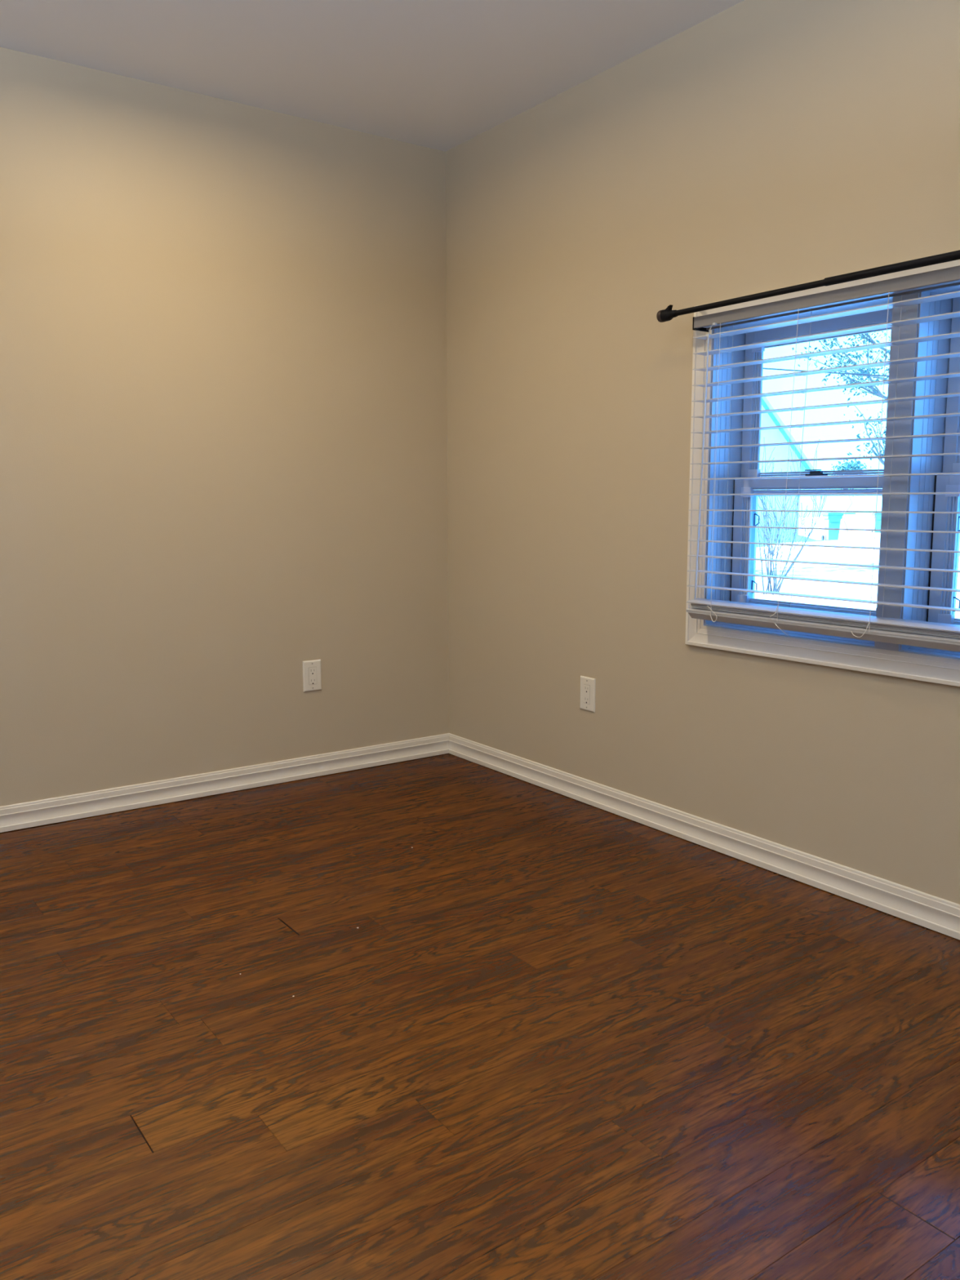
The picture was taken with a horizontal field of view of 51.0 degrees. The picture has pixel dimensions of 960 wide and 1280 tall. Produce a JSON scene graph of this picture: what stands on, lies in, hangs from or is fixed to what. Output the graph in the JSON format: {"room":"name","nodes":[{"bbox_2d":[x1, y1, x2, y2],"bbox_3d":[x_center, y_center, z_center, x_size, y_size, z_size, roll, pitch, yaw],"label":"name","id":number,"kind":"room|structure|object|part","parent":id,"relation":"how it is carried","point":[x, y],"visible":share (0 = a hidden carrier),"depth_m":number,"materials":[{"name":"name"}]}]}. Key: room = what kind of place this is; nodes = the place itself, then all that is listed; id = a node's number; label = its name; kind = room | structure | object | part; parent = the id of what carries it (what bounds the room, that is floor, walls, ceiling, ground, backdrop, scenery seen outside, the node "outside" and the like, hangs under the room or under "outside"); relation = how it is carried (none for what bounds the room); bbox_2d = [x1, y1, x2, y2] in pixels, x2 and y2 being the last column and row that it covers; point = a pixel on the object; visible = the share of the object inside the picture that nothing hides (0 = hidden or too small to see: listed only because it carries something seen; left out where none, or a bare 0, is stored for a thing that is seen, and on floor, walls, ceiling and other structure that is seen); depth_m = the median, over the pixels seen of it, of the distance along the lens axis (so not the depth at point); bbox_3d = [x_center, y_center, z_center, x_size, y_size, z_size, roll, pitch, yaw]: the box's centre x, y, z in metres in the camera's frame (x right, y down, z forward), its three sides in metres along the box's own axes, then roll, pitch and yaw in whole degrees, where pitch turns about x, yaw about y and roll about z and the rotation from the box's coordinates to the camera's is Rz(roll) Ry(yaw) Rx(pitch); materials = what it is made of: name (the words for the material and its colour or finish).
{"room":"empty room","nodes":[
{"label":"empty room","id":0,"kind":"room"},
{"bbox_2d":[0,47,448,806],"bbox_3d":[-2.025,-0.549,2.938,4.900,2.740,0.200,-6,10,-35],"label":"wall","id":1,"kind":"structure","parent":0,"point":[224,397],"depth_m":3.55,"materials":[{"name":"paint"}]},
{"bbox_2d":[0,733,448,832],"bbox_3d":[-1.960,0.627,3.015,4.499,0.084,0.014,-6,10,-35],"label":"baseboard","id":2,"kind":"structure","parent":1,"relation":"attached to","point":[73,806],"depth_m":3.69,"materials":[{"name":"paint"}]},
{"bbox_2d":[302,659,321,692],"bbox_3d":[-0.649,0.138,3.894,0.077,0.120,0.008,-6,10,-35],"label":"wall outlet","id":3,"kind":"object","parent":1,"relation":"attached to","point":[312,679],"visible":1,"depth_m":3.89,"materials":[{"name":"plastic"}]},
{"bbox_2d":[308,666,316,684],"bbox_3d":[-0.647,0.139,3.892,0.033,0.066,0.001,-6,10,-35],"label":"receptacle","id":4,"kind":"object","parent":3,"relation":"attached to","point":[312,670],"depth_m":3.89,"materials":[{"name":"plastic"}]},
{"bbox_2d":[0,0,744,151],"bbox_3d":[-0.489,-1.535,0.620,4.500,0.150,5.100,-6,10,-35],"label":"ceiling","id":5,"kind":"structure","parent":0,"point":[435,74],"depth_m":3.04,"materials":[{"name":"paint"}]},
{"bbox_2d":[0,753,959,1279],"bbox_3d":[-0.483,1.030,0.981,4.500,0.150,5.100,-6,10,-35],"label":"floor","id":6,"kind":"structure","parent":0,"point":[555,1036],"depth_m":1.99,"materials":[{"name":"brown wood"}]},
{"bbox_2d":[444,0,959,904],"bbox_3d":[1.485,-0.436,2.070,0.200,2.740,5.300,-6,10,-35],"label":"wall","id":7,"kind":"structure","parent":0,"point":[759,146],"depth_m":3.14,"materials":[{"name":"paint"}]},
{"bbox_2d":[580,675,595,712],"bbox_3d":[0.379,0.191,3.548,0.008,0.120,0.077,-6,10,-35],"label":"wall outlet","id":8,"kind":"object","parent":7,"relation":"attached to","point":[588,685],"visible":1,"depth_m":3.54,"materials":[{"name":"plastic"}]},
{"bbox_2d":[583,684,590,703],"bbox_3d":[0.376,0.191,3.546,0.001,0.066,0.033,-6,10,-35],"label":"receptacle","id":9,"kind":"object","parent":8,"relation":"attached to","point":[586,686],"depth_m":3.54,"materials":[{"name":"plastic"}]},
{"bbox_2d":[448,733,959,939],"bbox_3d":[1.343,0.726,2.253,0.014,0.084,5.099,-6,10,-35],"label":"baseboard","id":10,"kind":"structure","parent":7,"relation":"attached to","point":[940,915],"depth_m":3.04,"materials":[{"name":"paint"}]},
{"bbox_2d":[656,249,959,322],"bbox_3d":[0.995,-0.911,2.416,0.122,0.094,1.467,-6,10,-35],"label":"curtain rod","id":11,"kind":"object","parent":7,"relation":"attached to","point":[667,314],"visible":1,"depth_m":2.51,"materials":[{"name":"black metal"}]},
{"bbox_2d":[684,259,959,686],"bbox_3d":[1.121,-0.422,2.575,0.216,1.016,1.364,-6,10,-35],"label":"window","id":12,"kind":"structure","parent":7,"relation":"in","point":[849,484],"depth_m":2.92,"materials":[{"name":"white plastic"}]},
{"bbox_3d":[0.939,-0.026,2.903,0.200,0.012,0.584,-6,10,-35],"label":"sill","id":13,"kind":"part","parent":12,"relation":"part of","materials":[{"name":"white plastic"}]},
{"bbox_3d":[0.954,-0.250,2.883,0.027,0.436,0.564,-6,10,-35],"label":"sash","id":14,"kind":"part","parent":12,"relation":"part of","materials":[{"name":"white plastic"}]},
{"bbox_3d":[1.001,-0.236,2.918,0.009,0.398,0.540,-6,10,-35],"label":"screen frame","id":15,"kind":"part","parent":12,"relation":"part of","materials":[{"name":"white plastic"}]},
{"bbox_3d":[0.979,-0.666,2.843,0.027,0.467,0.572,-6,10,-35],"label":"sash","id":16,"kind":"part","parent":12,"relation":"part of","materials":[{"name":"white plastic"}]},
{"bbox_2d":[685,265,959,652],"bbox_3d":[1.003,-0.426,2.487,0.076,0.892,1.250,-6,10,-35],"label":"window blind","id":17,"kind":"object","parent":12,"relation":"attached to","point":[940,636],"visible":1,"depth_m":2.61,"materials":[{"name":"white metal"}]},
{"bbox_3d":[0.689,-0.519,2.973,0.004,0.778,0.013,-6,10,-35],"label":"pull cord","id":18,"kind":"part","parent":17,"relation":"part of","materials":[{"name":"white fabric"}]},
{"bbox_3d":[0.699,-0.488,2.911,0.055,0.828,0.009,-6,10,-35],"label":"ladder cord","id":19,"kind":"part","parent":17,"relation":"part of","materials":[{"name":"white fabric"}]},
{"bbox_3d":[0.845,-0.459,2.708,0.055,0.828,0.033,-6,10,-35],"label":"ladder cord","id":20,"kind":"part","parent":17,"relation":"part of","materials":[{"name":"white fabric"}]},
{"bbox_3d":[1.005,-0.007,2.546,0.050,0.018,1.236,-6,10,-35],"label":"rail","id":21,"kind":"part","parent":17,"relation":"part of","materials":[{"name":"white plastic"}]},
{"bbox_3d":[1.002,-0.429,2.490,0.055,0.828,0.011,-6,10,-35],"label":"ladder cord","id":22,"kind":"part","parent":17,"relation":"part of","materials":[{"name":"white fabric"}]},
{"bbox_2d":[899,285,959,659],"bbox_3d":[1.317,-0.386,2.317,0.200,0.888,0.584,-6,10,-35],"label":"window","id":23,"kind":"structure","parent":7,"relation":"in","point":[950,444],"depth_m":2.53,"materials":[{"name":"white plastic"}]},
{"bbox_3d":[1.318,0.047,2.377,0.200,0.012,0.584,-6,10,-35],"label":"sill","id":24,"kind":"part","parent":23,"relation":"part of","materials":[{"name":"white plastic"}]},
{"bbox_3d":[1.332,-0.177,2.357,0.027,0.436,0.566,-6,10,-35],"label":"sash","id":25,"kind":"part","parent":23,"relation":"part of","materials":[{"name":"white plastic"}]},
{"bbox_3d":[1.357,-0.593,2.317,0.027,0.467,0.572,-6,10,-35],"label":"sash","id":26,"kind":"part","parent":23,"relation":"part of","materials":[{"name":"white plastic"}]},
{"bbox_3d":[1.379,-0.163,2.393,0.009,0.398,0.540,-6,10,-35],"label":"screen frame","id":27,"kind":"part","parent":23,"relation":"part of","materials":[{"name":"white plastic"}]},
{"label":"outside","id":28,"kind":"structure","parent":0,"visible":0},
{"bbox_2d":[754,515,959,618],"bbox_3d":[37.811,-5.085,42.267,105.880,1.448,78.400,-6,10,-35],"label":"ground","id":29,"kind":"structure","parent":28,"point":[851,538],"depth_m":22.91,"materials":[{"name":"white snow"}]},
{"bbox_2d":[757,392,814,534],"bbox_3d":[5.886,-6.482,31.563,7.100,7.180,7.630,0,8,1],"label":"house","id":30,"kind":"structure","parent":29,"relation":"on","point":[772,419],"depth_m":28.16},
{"bbox_2d":[756,440,826,595],"bbox_3d":[4.960,-2.107,16.934,1.859,2.711,2.117,0,8,0],"label":"bare shrub","id":31,"kind":"object","parent":29,"relation":"on","point":[775,588],"visible":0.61,"depth_m":16.69,"materials":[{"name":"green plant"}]},
{"bbox_3d":[4.620,-1.872,16.764,0.361,2.283,0.739,0,8,4],"label":"stem","id":32,"kind":"part","parent":31,"relation":"part of","materials":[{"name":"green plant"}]},
{"bbox_3d":[4.702,-1.631,16.606,0.258,1.852,0.884,3,8,19],"label":"stem","id":33,"kind":"part","parent":31,"relation":"part of","materials":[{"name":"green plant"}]},
{"bbox_3d":[4.766,-2.110,16.941,0.827,2.706,0.432,-6,10,-35],"label":"stem","id":34,"kind":"part","parent":31,"relation":"part of","materials":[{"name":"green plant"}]},
{"bbox_3d":[4.794,-1.829,16.880,0.537,2.165,0.210,3,9,22],"label":"stem","id":35,"kind":"part","parent":31,"relation":"part of","materials":[{"name":"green plant"}]},
{"bbox_3d":[4.880,-1.841,17.081,0.814,2.140,0.786,0,8,1],"label":"stem","id":36,"kind":"part","parent":31,"relation":"part of","materials":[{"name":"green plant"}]},
{"bbox_3d":[4.521,-1.782,16.321,0.981,2.231,0.805,0,8,-1],"label":"stem","id":37,"kind":"part","parent":31,"relation":"part of","materials":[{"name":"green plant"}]},
{"bbox_3d":[5.263,-1.874,17.366,0.473,2.126,1.759,5,10,33],"label":"stem","id":38,"kind":"part","parent":31,"relation":"part of","materials":[{"name":"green plant"}]},
{"bbox_3d":[4.894,-1.819,16.491,0.545,2.250,0.631,-3,8,-17],"label":"stem","id":39,"kind":"part","parent":31,"relation":"part of","materials":[{"name":"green plant"}]},
{"bbox_3d":[5.364,-2.030,16.959,0.493,2.547,1.318,5,9,31],"label":"stem","id":40,"kind":"part","parent":31,"relation":"part of","materials":[{"name":"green plant"}]},
{"bbox_3d":[5.325,-1.954,16.349,0.585,2.560,0.751,-3,8,-18],"label":"stem","id":41,"kind":"part","parent":31,"relation":"part of","materials":[{"name":"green plant"}]},
{"bbox_3d":[5.371,-1.684,16.418,0.996,2.009,0.422,1,8,8],"label":"stem","id":42,"kind":"part","parent":31,"relation":"part of","materials":[{"name":"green plant"}]},
{"bbox_2d":[821,512,855,540],"bbox_3d":[12.724,-4.017,35.763,0.981,1.035,0.702,0,8,0],"label":"wheelie bin","id":43,"kind":"object","parent":29,"relation":"on","point":[832,520],"visible":0.94,"depth_m":35.51,"materials":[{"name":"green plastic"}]},
{"bbox_3d":[12.723,-4.473,35.671,0.981,0.105,0.648,0,8,0],"label":"lid","id":44,"kind":"part","parent":43,"relation":"part of","materials":[{"name":"plastic"}]},
{"bbox_2d":[791,330,889,465],"bbox_3d":[9.637,-5.700,22.691,5.382,8.316,5.075,-5,9,-30],"label":"leafy tree","id":45,"kind":"object","parent":29,"relation":"on","point":[876,392],"visible":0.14,"depth_m":22.24,"materials":[{"name":"green plant"}]},
{"bbox_2d":[831,453,871,532],"bbox_3d":[14.366,-5.566,39.187,1.858,3.410,1.885,-6,10,-35],"label":"bushy tree","id":46,"kind":"object","parent":29,"relation":"on","point":[847,466],"visible":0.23,"depth_m":38.94,"materials":[{"name":"green plant"}]},
{"bbox_2d":[871,512,881,533],"bbox_3d":[16.132,-4.709,40.682,0.474,0.880,0.597,1,8,10],"label":"wheelie bin","id":47,"kind":"object","parent":29,"relation":"on","point":[878,516],"visible":0.44,"depth_m":40.48,"materials":[{"name":"green plastic"}]},
{"bbox_3d":[16.127,-5.097,40.605,0.474,0.089,0.551,1,8,10],"label":"lid","id":48,"kind":"part","parent":47,"relation":"part of","materials":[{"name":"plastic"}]},
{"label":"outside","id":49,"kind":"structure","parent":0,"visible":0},
{"bbox_2d":[763,368,888,377],"bbox_3d":[5.085,-5.118,18.395,14.122,1.674,0.021,3,9,22],"label":"utility wire","id":50,"kind":"object","parent":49,"point":[763,368],"visible":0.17,"depth_m":17.91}
]}

